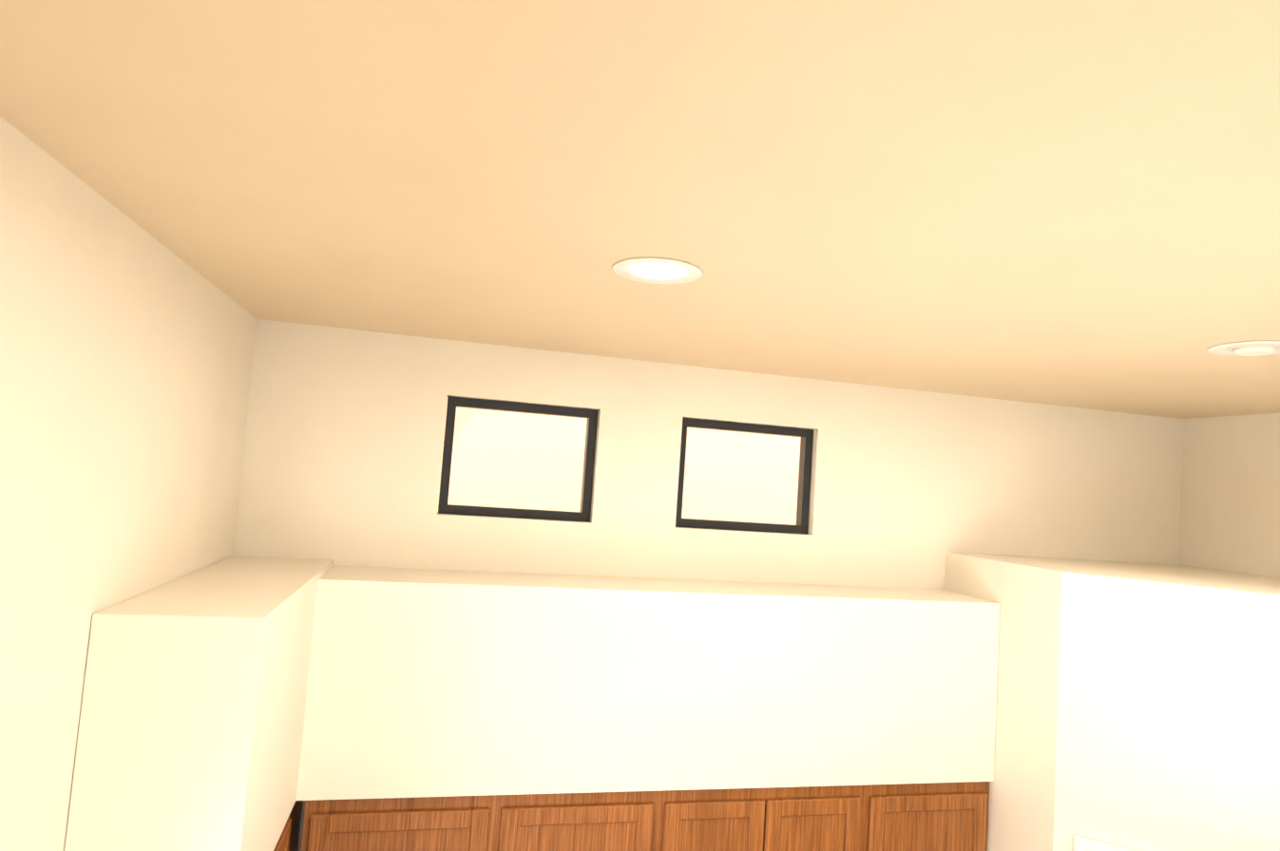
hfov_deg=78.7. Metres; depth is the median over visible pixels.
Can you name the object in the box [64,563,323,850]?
wall
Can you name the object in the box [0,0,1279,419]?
ceiling
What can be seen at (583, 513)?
clerestory window
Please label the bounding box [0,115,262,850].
wall
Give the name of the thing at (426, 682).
wall
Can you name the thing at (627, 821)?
upper cabinet
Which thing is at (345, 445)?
wall
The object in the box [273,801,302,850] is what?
upper cabinet
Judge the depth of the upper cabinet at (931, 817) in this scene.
2.90 m
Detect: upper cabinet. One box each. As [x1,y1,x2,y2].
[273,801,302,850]
[301,795,502,850]
[498,790,666,850]
[662,787,787,850]
[783,784,875,850]
[871,782,989,850]
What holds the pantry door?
in the wall at (1137, 706)
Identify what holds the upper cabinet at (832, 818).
attached to the wall at (345, 445)
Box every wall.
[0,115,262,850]
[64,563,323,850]
[215,555,1000,801]
[235,320,1182,850]
[944,552,1279,850]
[1181,413,1279,577]
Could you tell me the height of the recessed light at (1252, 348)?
0.016 m
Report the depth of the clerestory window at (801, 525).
3.21 m
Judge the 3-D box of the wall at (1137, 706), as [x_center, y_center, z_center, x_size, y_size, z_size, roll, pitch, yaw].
[1.975,2.046,2.767,1.250,2.980,1.298,5,-4,-14]
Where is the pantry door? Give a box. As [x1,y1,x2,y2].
[1072,835,1132,850]
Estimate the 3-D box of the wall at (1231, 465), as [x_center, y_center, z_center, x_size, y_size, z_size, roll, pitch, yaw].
[3.491,1.590,-0.286,0.150,3.665,8.300,5,-4,-14]
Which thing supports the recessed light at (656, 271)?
in the ceiling
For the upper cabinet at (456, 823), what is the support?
attached to the wall at (345, 445)
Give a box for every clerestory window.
[438,396,597,521]
[675,418,813,534]
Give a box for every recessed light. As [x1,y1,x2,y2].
[611,257,703,284]
[1207,341,1279,356]
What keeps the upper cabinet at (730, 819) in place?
attached to the wall at (345, 445)

